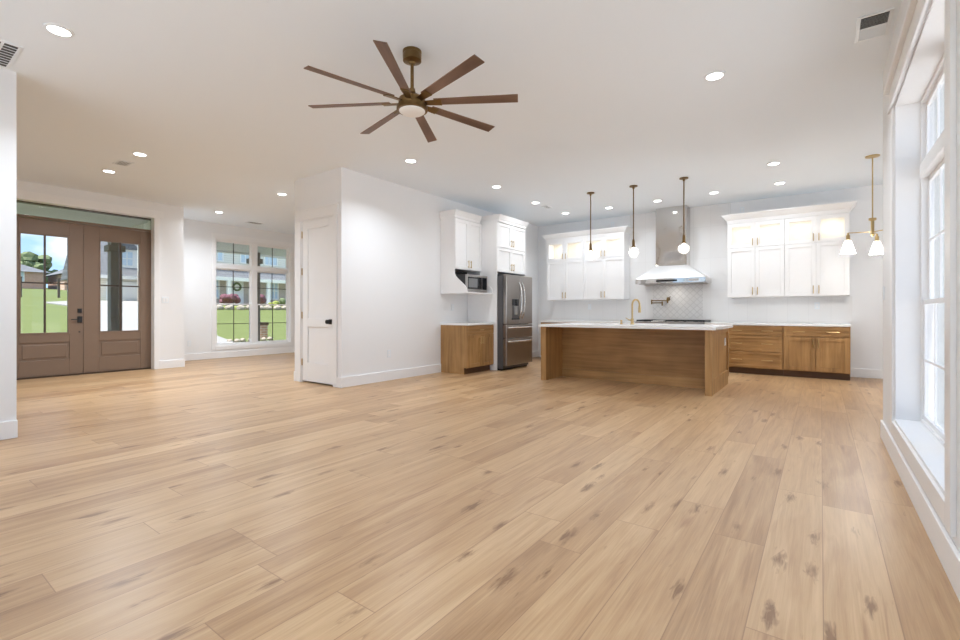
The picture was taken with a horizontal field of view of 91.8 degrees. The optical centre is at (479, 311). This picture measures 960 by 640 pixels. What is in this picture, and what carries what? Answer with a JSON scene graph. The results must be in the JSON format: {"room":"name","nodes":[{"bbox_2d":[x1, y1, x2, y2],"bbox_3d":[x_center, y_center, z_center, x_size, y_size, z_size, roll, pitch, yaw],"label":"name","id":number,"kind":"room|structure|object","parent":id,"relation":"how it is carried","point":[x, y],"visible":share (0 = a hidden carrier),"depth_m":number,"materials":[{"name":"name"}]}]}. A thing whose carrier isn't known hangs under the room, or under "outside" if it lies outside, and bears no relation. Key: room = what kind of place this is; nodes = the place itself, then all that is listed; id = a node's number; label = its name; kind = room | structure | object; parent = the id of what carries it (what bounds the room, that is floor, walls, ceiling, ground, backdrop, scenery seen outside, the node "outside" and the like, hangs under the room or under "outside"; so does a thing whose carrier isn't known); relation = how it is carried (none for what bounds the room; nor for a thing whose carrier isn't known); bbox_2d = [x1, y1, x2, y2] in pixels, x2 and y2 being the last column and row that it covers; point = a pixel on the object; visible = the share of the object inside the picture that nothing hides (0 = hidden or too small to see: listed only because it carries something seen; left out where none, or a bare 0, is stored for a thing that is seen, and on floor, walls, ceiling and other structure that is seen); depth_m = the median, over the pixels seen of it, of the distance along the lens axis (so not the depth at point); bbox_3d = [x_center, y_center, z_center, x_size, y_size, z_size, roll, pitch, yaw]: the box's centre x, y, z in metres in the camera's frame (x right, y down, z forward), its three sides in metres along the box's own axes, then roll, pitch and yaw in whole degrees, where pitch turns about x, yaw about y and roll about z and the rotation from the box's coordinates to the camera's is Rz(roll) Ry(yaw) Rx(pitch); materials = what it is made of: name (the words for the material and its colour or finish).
{"room":"living room","nodes":[
{"label":"living room","id":0,"kind":"room"},
{"bbox_2d":[0,68,16,421],"bbox_3d":[-4.655,-0.477,2.944,0.150,3.048,2.450,0,0,36],"label":"wall","id":1,"kind":"structure","parent":0,"point":[8,79],"depth_m":3.85,"materials":[{"name":"white paint"}]},
{"bbox_2d":[0,420,17,439],"bbox_3d":[-4.647,0.975,2.941,0.167,0.145,2.455,0,0,36],"label":"baseboard","id":2,"kind":"structure","parent":1,"relation":"attached to","point":[8,429],"depth_m":3.84,"materials":[{"name":"white wood"}]},
{"bbox_2d":[17,203,147,227],"bbox_3d":[-9.040,-1.883,7.628,3.000,0.140,5.630,0,0,36],"label":"ceiling","id":3,"kind":"structure","parent":0,"point":[26,209],"depth_m":8.74,"materials":[{"name":"paint"}]},
{"bbox_2d":[217,250,285,258],"bbox_3d":[-8.724,-1.853,10.725,0.150,0.400,11.000,0,0,36],"label":"fascia","id":4,"kind":"object","parent":3,"relation":"attached to","point":[221,251],"depth_m":13.38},
{"bbox_2d":[46,302,137,305],"bbox_3d":[-21.474,-0.394,28.055,5.800,0.382,6.500,0,0,36],"label":"driveway","id":5,"kind":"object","parent":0,"point":[55,303],"visible":0.14,"depth_m":26.74,"materials":[{"name":"concrete"}]},
{"bbox_2d":[54,300,137,302],"bbox_3d":[-25.908,-0.652,32.664,6.800,0.433,8.300,0,0,36],"label":"driveway","id":6,"kind":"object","parent":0,"point":[102,301],"visible":0.07,"depth_m":32.35,"materials":[{"name":"concrete"}]},
{"bbox_2d":[17,180,183,360],"bbox_3d":[-7.458,-0.477,6.843,0.480,3.048,5.430,0,0,36],"label":"wall","id":7,"kind":"structure","parent":0,"point":[172,225],"depth_m":8.70,"materials":[{"name":"white paint"}]},
{"bbox_2d":[17,200,150,379],"bbox_3d":[-6.680,-0.341,7.834,0.145,2.775,2.050,0,0,36],"label":"door","id":8,"kind":"structure","parent":7,"relation":"in","point":[84,348],"depth_m":7.83,"materials":[{"name":"brown wood"}]},
{"bbox_2d":[17,190,163,368],"bbox_3d":[-6.587,-0.403,7.729,0.158,2.900,2.290,0,0,36],"label":"trim","id":9,"kind":"structure","parent":7,"relation":"attached to","point":[155,216],"depth_m":8.49,"materials":[{"name":"white wood"}]},
{"bbox_2d":[162,297,168,302],"bbox_3d":[-5.840,-0.223,8.638,0.010,0.115,0.115,0,0,36],"label":"light switch","id":10,"kind":"object","parent":7,"relation":"attached to","point":[164,299],"visible":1,"depth_m":8.64,"materials":[{"name":"white plastic"}]},
{"bbox_2d":[159,359,184,368],"bbox_3d":[-7.253,0.975,6.703,0.017,0.145,5.447,0,0,36],"label":"baseboard","id":11,"kind":"structure","parent":7,"relation":"attached to","point":[169,363],"depth_m":8.71,"materials":[{"name":"white wood"}]},
{"bbox_2d":[101,305,217,335],"bbox_3d":[-15.160,0.347,20.767,4.616,1.400,14.126,0,0,-43],"label":"driveway","id":12,"kind":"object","parent":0,"point":[129,313],"visible":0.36,"depth_m":20.29,"materials":[{"name":"concrete"}]},
{"bbox_2d":[131,224,285,256],"bbox_3d":[-6.153,-1.823,12.332,2.100,0.260,5.370,0,0,36],"label":"ceiling","id":13,"kind":"structure","parent":0,"point":[222,246],"depth_m":12.61,"materials":[{"name":"paint"}]},
{"bbox_2d":[217,336,232,342],"bbox_3d":[-9.260,1.103,13.844,4.700,0.413,5.000,0,0,36],"label":"driveway","id":14,"kind":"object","parent":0,"point":[219,339],"visible":0.14,"depth_m":15.95,"materials":[{"name":"concrete"}]},
{"bbox_2d":[184,219,294,353],"bbox_3d":[-5.403,-0.477,11.411,0.200,3.048,4.370,0,0,36],"label":"wall","id":15,"kind":"structure","parent":0,"point":[197,234],"depth_m":10.26,"materials":[{"name":"white paint"}]},
{"bbox_2d":[184,347,294,360],"bbox_3d":[-5.374,0.975,11.266,0.017,0.145,4.170,0,0,36],"label":"baseboard","id":16,"kind":"structure","parent":15,"relation":"attached to","point":[226,354],"depth_m":10.86,"materials":[{"name":"white wood"}]},
{"bbox_2d":[212,233,293,349],"bbox_3d":[-5.456,-0.459,11.251,0.142,2.631,2.000,0,0,36],"label":"window","id":17,"kind":"structure","parent":15,"relation":"in","point":[252,268],"depth_m":11.24,"materials":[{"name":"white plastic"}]},
{"bbox_2d":[216,271,248,303],"bbox_3d":[-5.775,-0.583,10.893,0.010,0.770,0.755,0,0,36],"label":"grille","id":18,"kind":"object","parent":17,"relation":"attached to","point":[233,271],"depth_m":10.89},
{"bbox_2d":[225,305,249,341],"bbox_3d":[-5.756,0.272,10.879,0.010,0.880,0.755,0,0,36],"label":"grille","id":19,"kind":"object","parent":17,"relation":"attached to","point":[233,323],"depth_m":10.94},
{"bbox_2d":[272,305,286,339],"bbox_3d":[-5.192,0.272,11.650,0.010,0.880,0.755,0,0,36],"label":"grille","id":20,"kind":"object","parent":17,"relation":"attached to","point":[272,305],"depth_m":11.84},
{"bbox_2d":[295,169,333,370],"bbox_3d":[-2.391,-0.477,6.866,0.970,3.048,0.145,0,0,36],"label":"wall","id":21,"kind":"structure","parent":0,"point":[316,190],"depth_m":6.85,"materials":[{"name":"white paint"}]},
{"bbox_2d":[295,202,338,386],"bbox_3d":[-2.347,-0.235,6.790,1.030,2.565,0.216,0,0,36],"label":"door","id":22,"kind":"structure","parent":21,"relation":"in","point":[316,226],"depth_m":6.79,"materials":[{"name":"white wood"}]},
{"bbox_2d":[294,371,341,387],"bbox_3d":[-2.367,0.975,6.748,1.147,0.145,0.017,0,0,36],"label":"baseboard","id":23,"kind":"structure","parent":21,"relation":"attached to","point":[339,379],"depth_m":6.44,"materials":[{"name":"white wood"}]},
{"bbox_2d":[334,167,537,376],"bbox_3d":[-0.340,-0.477,8.711,0.160,3.048,5.545,0,0,36],"label":"wall","id":24,"kind":"structure","parent":0,"point":[389,296],"depth_m":7.17,"materials":[{"name":"white paint"}]},
{"bbox_2d":[342,364,440,387],"bbox_3d":[-1.293,0.975,7.258,0.017,0.145,2.075,0,0,36],"label":"baseboard","id":25,"kind":"structure","parent":24,"relation":"attached to","point":[349,381],"depth_m":7.10,"materials":[{"name":"white wood"}]},
{"bbox_2d":[441,218,492,294],"bbox_3d":[-0.225,-0.963,8.239,0.578,1.290,0.766,0,0,36],"label":"upper cabinet","id":26,"kind":"object","parent":24,"relation":"attached to","point":[461,240],"visible":0.99,"depth_m":8.06,"materials":[{"name":"white paint"}]},
{"bbox_2d":[439,209,481,223],"bbox_3d":[-0.335,-1.674,8.268,0.368,0.130,0.754,0,0,36],"label":"crown molding","id":27,"kind":"structure","parent":26,"relation":"on","point":[454,213],"depth_m":8.04,"materials":[{"name":"white paint"}]},
{"bbox_2d":[450,292,491,294],"bbox_3d":[-0.225,-0.328,8.239,0.578,0.020,0.726,0,0,36],"label":"shelf","id":28,"kind":"object","parent":26,"relation":"attached to","point":[458,293],"depth_m":8.00,"materials":[{"name":"white paint"}]},
{"bbox_2d":[456,274,486,292],"bbox_3d":[-0.239,-0.488,8.200,0.486,0.300,0.600,0,0,36],"label":"microwave","id":29,"kind":"object","parent":26,"relation":"on","point":[474,283],"visible":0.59,"depth_m":7.99,"materials":[{"name":"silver metal"}]},
{"bbox_2d":[532,351,540,357],"bbox_3d":[1.016,0.975,10.101,0.385,0.145,1.700,0,0,36],"label":"baseboard","id":30,"kind":"structure","parent":24,"relation":"attached to","point":[534,353],"depth_m":10.80,"materials":[{"name":"white wood"}]},
{"bbox_2d":[0,0,901,234],"bbox_3d":[-0.703,-2.111,5.472,14.800,0.220,11.600,0,0,36],"label":"ceiling","id":31,"kind":"structure","parent":0,"point":[614,95],"depth_m":4.36,"materials":[{"name":"white paint"}]},
{"bbox_2d":[0,40,22,68],"bbox_3d":[-3.771,-1.997,3.517,0.520,0.008,0.380,0,0,36],"label":"ceiling vent","id":32,"kind":"object","parent":31,"relation":"in","point":[9,52],"visible":1,"depth_m":3.59,"materials":[{"name":"metal"}]},
{"bbox_2d":[43,23,74,37],"bbox_3d":[-2.987,-1.996,3.302,0.170,0.010,0.170,0,0,36],"label":"recessed light","id":33,"kind":"object","parent":31,"relation":"in","point":[53,28],"visible":1,"depth_m":3.30,"materials":[{"name":"plastic"}]},
{"bbox_2d":[102,169,115,172],"bbox_3d":[-5.264,-1.996,6.604,0.170,0.010,0.170,0,0,36],"label":"recessed light","id":34,"kind":"object","parent":31,"relation":"in","point":[103,170],"visible":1,"depth_m":6.60,"materials":[{"name":"plastic"}]},
{"bbox_2d":[112,160,133,166],"bbox_3d":[-4.795,-1.997,6.256,0.270,0.008,0.170,0,0,36],"label":"ceiling vent","id":35,"kind":"object","parent":31,"relation":"in","point":[118,162],"visible":1,"depth_m":6.25,"materials":[{"name":"metal"}]},
{"bbox_2d":[132,152,147,156],"bbox_3d":[-4.305,-1.996,5.893,0.170,0.010,0.170,0,0,36],"label":"recessed light","id":36,"kind":"object","parent":31,"relation":"in","point":[134,153],"visible":1,"depth_m":5.89,"materials":[{"name":"plastic"}]},
{"bbox_2d":[245,221,264,224],"bbox_3d":[-5.051,-1.997,10.453,0.220,0.008,0.340,0,0,36],"label":"ceiling vent","id":37,"kind":"object","parent":31,"relation":"in","point":[251,222],"visible":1,"depth_m":10.48,"materials":[{"name":"metal"}]},
{"bbox_2d":[404,158,416,162],"bbox_3d":[-0.915,-1.996,6.148,0.170,0.010,0.170,0,0,36],"label":"recessed light","id":38,"kind":"object","parent":31,"relation":"in","point":[409,160],"visible":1,"depth_m":6.13,"materials":[{"name":"plastic"}]},
{"bbox_2d":[304,40,517,142],"bbox_3d":[-0.521,-1.760,3.574,1.528,0.483,1.528,0,0,-17],"label":"ceiling fan","id":39,"kind":"object","parent":31,"relation":"hanging from","point":[411,104],"visible":1,"depth_m":3.51,"materials":[{"name":"wood"}]},
{"bbox_2d":[587,192,594,257],"bbox_3d":[1.857,-1.435,7.812,0.160,1.133,0.160,0,0,36],"label":"pendant light","id":40,"kind":"object","parent":31,"relation":"hanging from","point":[590,255],"visible":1,"depth_m":7.80,"materials":[{"name":"gold metal"}]},
{"bbox_2d":[629,185,638,256],"bbox_3d":[2.436,-1.435,7.388,0.160,1.133,0.160,0,0,36],"label":"pendant light","id":41,"kind":"object","parent":31,"relation":"hanging from","point":[633,252],"visible":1,"depth_m":7.38,"materials":[{"name":"gold metal"}]},
{"bbox_2d":[678,177,689,253],"bbox_3d":[3.042,-1.435,6.944,0.160,1.133,0.160,0,0,36],"label":"pendant light","id":42,"kind":"object","parent":31,"relation":"hanging from","point":[683,248],"visible":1,"depth_m":6.94,"materials":[{"name":"gold metal"}]},
{"bbox_2d":[704,70,725,80],"bbox_3d":[1.986,-1.996,3.938,0.170,0.010,0.170,0,0,36],"label":"recessed light","id":43,"kind":"object","parent":31,"relation":"in","point":[714,75],"visible":1,"depth_m":3.93,"materials":[{"name":"plastic"}]},
{"bbox_2d":[766,161,780,165],"bbox_3d":[3.954,-1.996,6.267,0.170,0.010,0.170,0,0,36],"label":"recessed light","id":44,"kind":"object","parent":31,"relation":"in","point":[775,162],"visible":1,"depth_m":6.25,"materials":[{"name":"plastic"}]},
{"bbox_2d":[773,181,785,184],"bbox_3d":[4.648,-1.996,7.218,0.170,0.010,0.170,0,0,36],"label":"recessed light","id":45,"kind":"object","parent":31,"relation":"in","point":[782,182],"visible":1,"depth_m":7.22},
{"bbox_2d":[840,154,882,255],"bbox_3d":[5.030,-1.377,6.017,0.601,1.248,0.596,0,0,36],"label":"chandelier","id":46,"kind":"object","parent":31,"relation":"hanging from","point":[847,245],"visible":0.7,"depth_m":5.99,"materials":[{"name":"gold metal"}]},
{"bbox_2d":[845,233,850,240],"bbox_3d":[4.789,-0.976,6.058,0.060,0.105,0.060,0,0,36],"label":"socket","id":47,"kind":"object","parent":46,"relation":"attached to","point":[847,236],"depth_m":6.05,"materials":[{"name":"gold metal"}]},
{"bbox_2d":[874,234,879,241],"bbox_3d":[5.233,-0.976,6.136,0.060,0.105,0.060,0,0,36],"label":"socket","id":48,"kind":"object","parent":46,"relation":"attached to","point":[876,237],"depth_m":6.12,"materials":[{"name":"gold metal"}]},
{"bbox_2d":[854,7,894,43],"bbox_3d":[2.751,-1.996,3.256,0.192,0.010,0.365,0,0,36],"label":"ceiling vent","id":49,"kind":"object","parent":31,"relation":"in","point":[874,25],"visible":1,"depth_m":3.24,"materials":[{"name":"metal"}]},
{"bbox_2d":[0,352,959,639],"bbox_3d":[-0.703,1.107,5.472,14.600,0.120,11.400,0,0,36],"label":"floor","id":50,"kind":"structure","parent":0,"point":[231,498],"depth_m":2.43,"materials":[{"name":"brown wood"}]},
{"bbox_2d":[441,325,493,373],"bbox_3d":[-0.201,0.636,8.224,0.634,0.822,0.763,0,0,36],"label":"base cabinet","id":51,"kind":"object","parent":50,"relation":"on","point":[465,349],"visible":1,"depth_m":7.97,"materials":[{"name":"brown wood"}]},
{"bbox_2d":[440,322,494,325],"bbox_3d":[-0.214,0.207,8.224,0.613,0.035,0.778,0,0,36],"label":"countertop","id":52,"kind":"structure","parent":51,"relation":"on","point":[455,323],"depth_m":8.02,"materials":[{"name":"white stone"}]},
{"bbox_2d":[468,221,524,369],"bbox_3d":[0.344,-0.288,8.920,0.692,2.670,1.000,0,0,36],"label":"tall cabinet","id":53,"kind":"object","parent":50,"relation":"on","point":[503,245],"visible":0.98,"depth_m":8.50,"materials":[{"name":"white paint"}]},
{"bbox_2d":[480,214,528,228],"bbox_3d":[0.374,-1.690,8.948,0.708,0.130,1.038,0,0,36],"label":"crown molding","id":54,"kind":"structure","parent":53,"relation":"on","point":[500,218],"depth_m":8.55,"materials":[{"name":"white paint"}]},
{"bbox_2d":[497,274,531,370],"bbox_3d":[0.447,0.184,8.827,0.893,1.725,0.917,0,0,36],"label":"refrigerator","id":55,"kind":"object","parent":50,"relation":"on","point":[514,293],"visible":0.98,"depth_m":8.45,"materials":[{"name":"silver metal"}]},
{"bbox_2d":[541,327,728,395],"bbox_3d":[2.315,0.636,7.039,2.400,0.822,1.374,0,0,36],"label":"kitchen island","id":56,"kind":"object","parent":50,"relation":"on","point":[699,359],"visible":0.91,"depth_m":6.86,"materials":[{"name":"brown wood"}]},
{"bbox_2d":[538,323,732,329],"bbox_3d":[2.308,0.207,7.010,2.478,0.035,1.400,0,0,36],"label":"island countertop","id":57,"kind":"structure","parent":56,"relation":"on","point":[582,325],"depth_m":6.55,"materials":[{"name":"white stone"}]},
{"bbox_2d":[626,299,640,323],"bbox_3d":[2.368,-0.007,7.153,0.245,0.394,0.097,0,0,-7],"label":"faucet","id":58,"kind":"object","parent":57,"relation":"on","point":[637,300],"visible":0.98,"depth_m":7.13,"materials":[{"name":"gold metal"}]},
{"bbox_2d":[608,323,661,324],"bbox_3d":[2.521,0.315,7.447,0.824,0.261,0.469,0,0,36],"label":"sink","id":59,"kind":"object","parent":57,"relation":"in","point":[608,323],"visible":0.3,"depth_m":7.56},
{"bbox_2d":[635,319,710,324],"bbox_3d":[3.632,0.597,8.786,1.216,0.900,0.670,0,0,36],"label":"range","id":60,"kind":"object","parent":50,"relation":"on","point":[663,321],"visible":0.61,"depth_m":8.58,"materials":[{"name":"silver metal"}]},
{"bbox_2d":[635,321,707,324],"bbox_3d":[3.644,0.263,8.803,1.216,0.168,0.630,0,0,36],"label":"cooktop","id":61,"kind":"object","parent":60,"relation":"in","point":[663,322],"depth_m":8.50,"materials":[{"name":"silver metal"}]},
{"bbox_2d":[729,325,782,375],"bbox_3d":[4.723,0.636,8.032,0.875,0.822,0.634,0,0,36],"label":"base cabinet","id":62,"kind":"object","parent":50,"relation":"on","point":[753,349],"visible":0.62,"depth_m":7.78,"materials":[{"name":"brown wood"}]},
{"bbox_2d":[783,326,849,379],"bbox_3d":[5.423,0.636,7.519,0.858,0.822,0.634,0,0,36],"label":"base cabinet","id":63,"kind":"object","parent":50,"relation":"on","point":[821,352],"visible":1,"depth_m":7.29,"materials":[{"name":"brown wood"}]},
{"bbox_3d":[4.257,0.636,8.373,0.278,0.822,0.634,0,0,36],"label":"base cabinet","id":64,"kind":"object","parent":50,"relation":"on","visible":0},
{"bbox_2d":[705,322,850,326],"bbox_3d":[4.970,0.207,7.868,2.020,0.035,0.608,0,0,36],"label":"countertop","id":65,"kind":"structure","parent":64,"relation":"on","point":[708,323],"depth_m":7.69,"materials":[{"name":"white stone"}]},
{"bbox_2d":[538,184,882,369],"bbox_3d":[4.964,-0.477,8.388,9.100,3.048,0.200,0,0,36],"label":"wall","id":66,"kind":"structure","parent":0,"point":[866,271],"depth_m":7.47,"materials":[{"name":"white paint"}]},
{"bbox_2d":[547,239,582,300],"bbox_3d":[1.924,-0.905,10.243,0.873,1.295,0.372,0,0,36],"label":"upper cabinet","id":67,"kind":"object","parent":66,"relation":"attached to","point":[564,258],"visible":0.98,"depth_m":10.15,"materials":[{"name":"white paint"}]},
{"bbox_2d":[583,235,629,299],"bbox_3d":[2.630,-0.905,9.726,0.873,1.295,0.372,0,0,36],"label":"upper cabinet","id":68,"kind":"object","parent":66,"relation":"attached to","point":[606,275],"visible":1,"depth_m":9.61,"materials":[{"name":"white paint"}]},
{"bbox_2d":[541,226,632,241],"bbox_3d":[2.263,-1.633,9.964,1.918,0.159,0.423,0,0,36],"label":"crown molding","id":69,"kind":"structure","parent":68,"relation":"on","point":[621,230],"depth_m":9.74,"materials":[{"name":"white paint"}]},
{"bbox_2d":[651,296,670,305],"bbox_3d":[3.571,-0.214,9.154,0.278,0.182,0.293,0,0,-28],"label":"pot filler","id":70,"kind":"object","parent":66,"relation":"attached to","point":[668,298],"visible":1,"depth_m":9.12,"materials":[{"name":"gold metal"}]},
{"bbox_2d":[635,205,710,285],"bbox_3d":[3.664,-1.265,8.846,1.240,1.472,0.568,0,0,36],"label":"range hood","id":71,"kind":"object","parent":66,"relation":"attached to","point":[672,267],"visible":1,"depth_m":8.81,"materials":[{"name":"silver metal"}]},
{"bbox_2d":[653,284,702,317],"bbox_3d":[3.839,-0.228,9.069,0.920,0.690,0.006,0,0,36],"label":"backsplash","id":72,"kind":"structure","parent":66,"relation":"attached to","point":[686,300],"depth_m":9.04,"materials":[{"name":"tile"}]},
{"bbox_2d":[553,203,851,323],"bbox_3d":[3.836,-0.905,9.082,5.360,2.191,0.012,0,0,36],"label":"backsplash","id":73,"kind":"structure","parent":66,"relation":"attached to","point":[708,228],"depth_m":8.73,"materials":[{"name":"white tile"}]},
{"bbox_2d":[728,219,784,297],"bbox_3d":[4.819,-0.905,8.124,0.848,1.295,0.372,0,0,36],"label":"upper cabinet","id":74,"kind":"object","parent":66,"relation":"attached to","point":[756,250],"visible":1,"depth_m":8.02,"materials":[{"name":"white paint"}]},
{"bbox_2d":[814,302,819,308],"bbox_3d":[5.621,-0.103,7.762,0.070,0.115,0.009,0,0,36],"label":"wall outlet","id":75,"kind":"object","parent":66,"relation":"attached to","point":[816,304],"visible":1,"depth_m":7.76,"materials":[{"name":"white plastic"}]},
{"bbox_2d":[785,213,849,296],"bbox_3d":[5.505,-0.905,7.622,0.848,1.295,0.372,0,0,36],"label":"upper cabinet","id":76,"kind":"object","parent":66,"relation":"attached to","point":[815,266],"visible":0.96,"depth_m":7.53,"materials":[{"name":"white paint"}]},
{"bbox_2d":[721,200,856,224],"bbox_3d":[5.147,-1.633,7.853,1.868,0.159,0.423,0,0,36],"label":"crown molding","id":77,"kind":"structure","parent":76,"relation":"on","point":[847,206],"depth_m":7.66,"materials":[{"name":"white paint"}]},
{"bbox_2d":[850,368,882,378],"bbox_3d":[7.187,0.975,6.625,3.030,0.145,0.017,0,0,36],"label":"baseboard","id":78,"kind":"structure","parent":66,"relation":"attached to","point":[854,372],"depth_m":7.39,"materials":[{"name":"white wood"}]},
{"bbox_2d":[883,0,959,552],"bbox_3d":[1.465,-0.477,1.121,0.200,3.048,6.740,0,0,36],"label":"wall","id":79,"kind":"structure","parent":0,"point":[886,118],"depth_m":3.53,"materials":[{"name":"white paint"}]},
{"bbox_2d":[882,286,884,299],"bbox_3d":[3.318,-0.153,3.829,0.010,0.115,0.070,0,0,36],"label":"light switch","id":80,"kind":"object","parent":79,"relation":"attached to","point":[883,289],"visible":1,"depth_m":3.81,"materials":[{"name":"white plastic"}]},
{"bbox_2d":[883,0,955,537],"bbox_3d":[2.459,-0.378,2.525,0.245,2.490,2.040,0,0,36],"label":"window","id":81,"kind":"structure","parent":79,"relation":"in","point":[929,449],"depth_m":2.96,"materials":[{"name":"white wood"}]},
{"bbox_2d":[924,303,943,425],"bbox_3d":[2.784,0.322,2.845,0.010,0.750,0.700,0,0,36],"label":"grille","id":82,"kind":"object","parent":81,"relation":"attached to","point":[926,305],"depth_m":3.12,"materials":[{"name":"white wood"}]},
{"bbox_2d":[929,167,943,297],"bbox_3d":[2.804,-0.480,2.830,0.010,0.795,0.700,0,0,36],"label":"grille","id":83,"kind":"object","parent":81,"relation":"attached to","point":[939,169],"depth_m":3.10,"materials":[{"name":"white wood"}]},
{"bbox_2d":[937,84,939,138],"bbox_3d":[2.794,-1.206,2.838,0.010,0.355,0.016,0,0,36],"label":"grille","id":84,"kind":"object","parent":81,"relation":"attached to","point":[938,85],"depth_m":2.83,"materials":[{"name":"white wood"}]},
{"bbox_2d":[880,420,959,601],"bbox_3d":[1.378,0.975,1.185,0.017,0.145,6.740,0,0,36],"label":"baseboard","id":85,"kind":"structure","parent":79,"relation":"attached to","point":[946,551],"depth_m":2.18,"materials":[{"name":"white wood"}]},
{"bbox_2d":[934,84,943,428],"bbox_3d":[4.604,-0.477,2.885,2.780,3.048,0.185,0,0,36],"label":"window pane","id":86,"kind":"structure","parent":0,"point":[940,307],"depth_m":3.58,"materials":[{"name":"clear"}]},
{"bbox_3d":[-7.494,1.247,9.824,3.100,0.280,11.000,0,0,36],"label":"floor","id":87,"kind":"structure","parent":0,"visible":0},
{"bbox_2d":[104,242,125,330],"bbox_3d":[-8.333,-0.293,10.625,0.320,2.800,0.320,0,0,36],"label":"porch column","id":88,"kind":"structure","parent":87,"relation":"on","point":[112,248],"depth_m":10.53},
{"bbox_2d":[246,252,262,340],"bbox_3d":[-6.413,-0.293,13.247,0.320,2.800,0.320,0,0,36],"label":"porch column","id":89,"kind":"structure","parent":87,"relation":"on","point":[260,261],"depth_m":13.22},
{"label":"outside","id":90,"kind":"structure","parent":0,"visible":0},
{"bbox_2d":[21,288,285,341],"bbox_3d":[-46.250,-1.564,64.847,128.750,7.777,170.000,0,0,36],"label":"lawn","id":91,"kind":"structure","parent":90,"point":[31,299],"depth_m":21.43,"materials":[{"name":"green plant"}]},
{"bbox_2d":[21,264,49,288],"bbox_3d":[-60.619,-4.303,57.706,9.000,4.700,9.500,0,0,36],"label":"brick house","id":92,"kind":"structure","parent":91,"relation":"on","point":[29,274],"depth_m":57.86,"materials":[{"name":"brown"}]},
{"bbox_2d":[21,251,57,282],"bbox_3d":[-79.165,-7.170,81.783,8.338,6.403,7.812,0,0,36],"label":"tree","id":93,"kind":"object","parent":91,"relation":"on","point":[30,259],"visible":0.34,"depth_m":79.96,"materials":[{"name":"green plant"}]},
{"bbox_2d":[46,269,66,289],"bbox_3d":[-51.936,-4.353,64.486,9.000,5.200,11.300,0,0,36],"label":"brick house","id":94,"kind":"structure","parent":91,"relation":"on","point":[52,278],"depth_m":60.42,"materials":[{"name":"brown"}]},
{"bbox_2d":[57,278,60,297],"bbox_3d":[-33.569,-1.865,37.096,0.200,1.660,0.200,0,0,36],"label":"post","id":95,"kind":"object","parent":91,"relation":"on","point":[58,279],"visible":0.82,"depth_m":37.06,"materials":[{"name":"grey wood"}]},
{"bbox_2d":[61,241,137,300],"bbox_3d":[-29.916,-3.778,40.308,8.900,6.750,7.900,0,0,36],"label":"house","id":96,"kind":"structure","parent":91,"relation":"on","point":[130,257],"depth_m":36.73,"materials":[{"name":"beige"}]},
{"bbox_2d":[217,305,223,309],"bbox_3d":[-15.790,-0.275,28.170,0.375,0.345,0.607,0,0,36],"label":"edging stone","id":97,"kind":"object","parent":91,"relation":"on","point":[219,307],"visible":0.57,"depth_m":28.07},
{"bbox_2d":[225,305,232,309],"bbox_3d":[-15.409,-0.257,28.650,0.378,0.345,0.556,0,0,36],"label":"edging stone","id":98,"kind":"object","parent":91,"relation":"on","point":[228,307],"visible":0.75,"depth_m":28.50,"materials":[{"name":"stone"}]},
{"bbox_2d":[236,305,245,309],"bbox_3d":[-14.924,-0.255,29.079,0.366,0.373,0.606,0,0,36],"label":"edging stone","id":99,"kind":"object","parent":91,"relation":"on","point":[240,307],"visible":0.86,"depth_m":28.94,"materials":[{"name":"stone"}]},
{"bbox_2d":[216,252,285,305],"bbox_3d":[-18.544,-4.178,38.489,9.600,8.350,14.800,0,0,36],"label":"house","id":100,"kind":"structure","parent":91,"relation":"on","point":[277,282],"depth_m":34.71,"materials":[{"name":"beige brick"}]},
{"bbox_2d":[260,322,268,337],"bbox_3d":[-8.313,0.742,17.761,0.340,0.700,0.340,0,0,36],"label":"brick pillar","id":101,"kind":"structure","parent":91,"relation":"on","point":[263,325],"depth_m":17.66,"materials":[{"name":"brick"}]},
{"bbox_2d":[264,305,271,309],"bbox_3d":[-13.965,-0.277,30.669,0.393,0.373,0.546,0,0,36],"label":"edging stone","id":102,"kind":"object","parent":91,"relation":"on","point":[267,307],"visible":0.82,"depth_m":30.52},
{"bbox_2d":[273,305,281,309],"bbox_3d":[-13.528,-0.268,31.122,0.373,0.372,0.626,0,0,36],"label":"edging stone","id":103,"kind":"object","parent":91,"relation":"on","point":[277,307],"visible":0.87,"depth_m":30.97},
{"bbox_3d":[-14.718,-0.232,32.713,3.200,0.407,8.600,0,0,36],"label":"flower bed","id":104,"kind":"object","parent":91,"relation":"on","visible":0},
{"bbox_2d":[219,294,240,303],"bbox_3d":[-16.172,-0.698,30.235,1.062,0.990,1.256,0,0,36],"label":"shrub","id":105,"kind":"object","parent":104,"relation":"on","point":[224,298],"visible":0.82,"depth_m":29.89,"materials":[{"name":"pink plant"}]},
{"bbox_2d":[260,294,265,303],"bbox_3d":[-15.140,-0.711,31.850,0.990,1.015,0.946,0,0,-11],"label":"shrub","id":106,"kind":"object","parent":104,"relation":"on","point":[262,297],"visible":0.48,"depth_m":31.61,"materials":[{"name":"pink plant"}]},
{"bbox_2d":[268,301,278,306],"bbox_3d":[-14.170,-0.466,32.083,0.756,0.642,0.650,0,0,36],"label":"shrub","id":107,"kind":"object","parent":104,"relation":"on","point":[274,302],"visible":0.58,"depth_m":31.92,"materials":[{"name":"green plant"}]},
{"bbox_2d":[279,298,285,305],"bbox_3d":[-13.690,-0.567,32.751,0.878,0.844,1.022,0,0,36],"label":"shrub","id":108,"kind":"object","parent":104,"relation":"on","point":[281,300],"visible":0.54,"depth_m":32.32,"materials":[{"name":"green plant"}]},
{"bbox_3d":[1.761,0.636,10.201,0.690,0.822,0.634,0,0,36],"label":"base cabinet","id":109,"kind":"object","parent":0,"visible":0},
{"bbox_2d":[540,320,634,322],"bbox_3d":[2.325,0.207,9.804,2.088,0.035,0.608,0,0,36],"label":"countertop","id":110,"kind":"structure","parent":109,"relation":"on","point":[554,321],"depth_m":9.59,"materials":[{"name":"white stone"}]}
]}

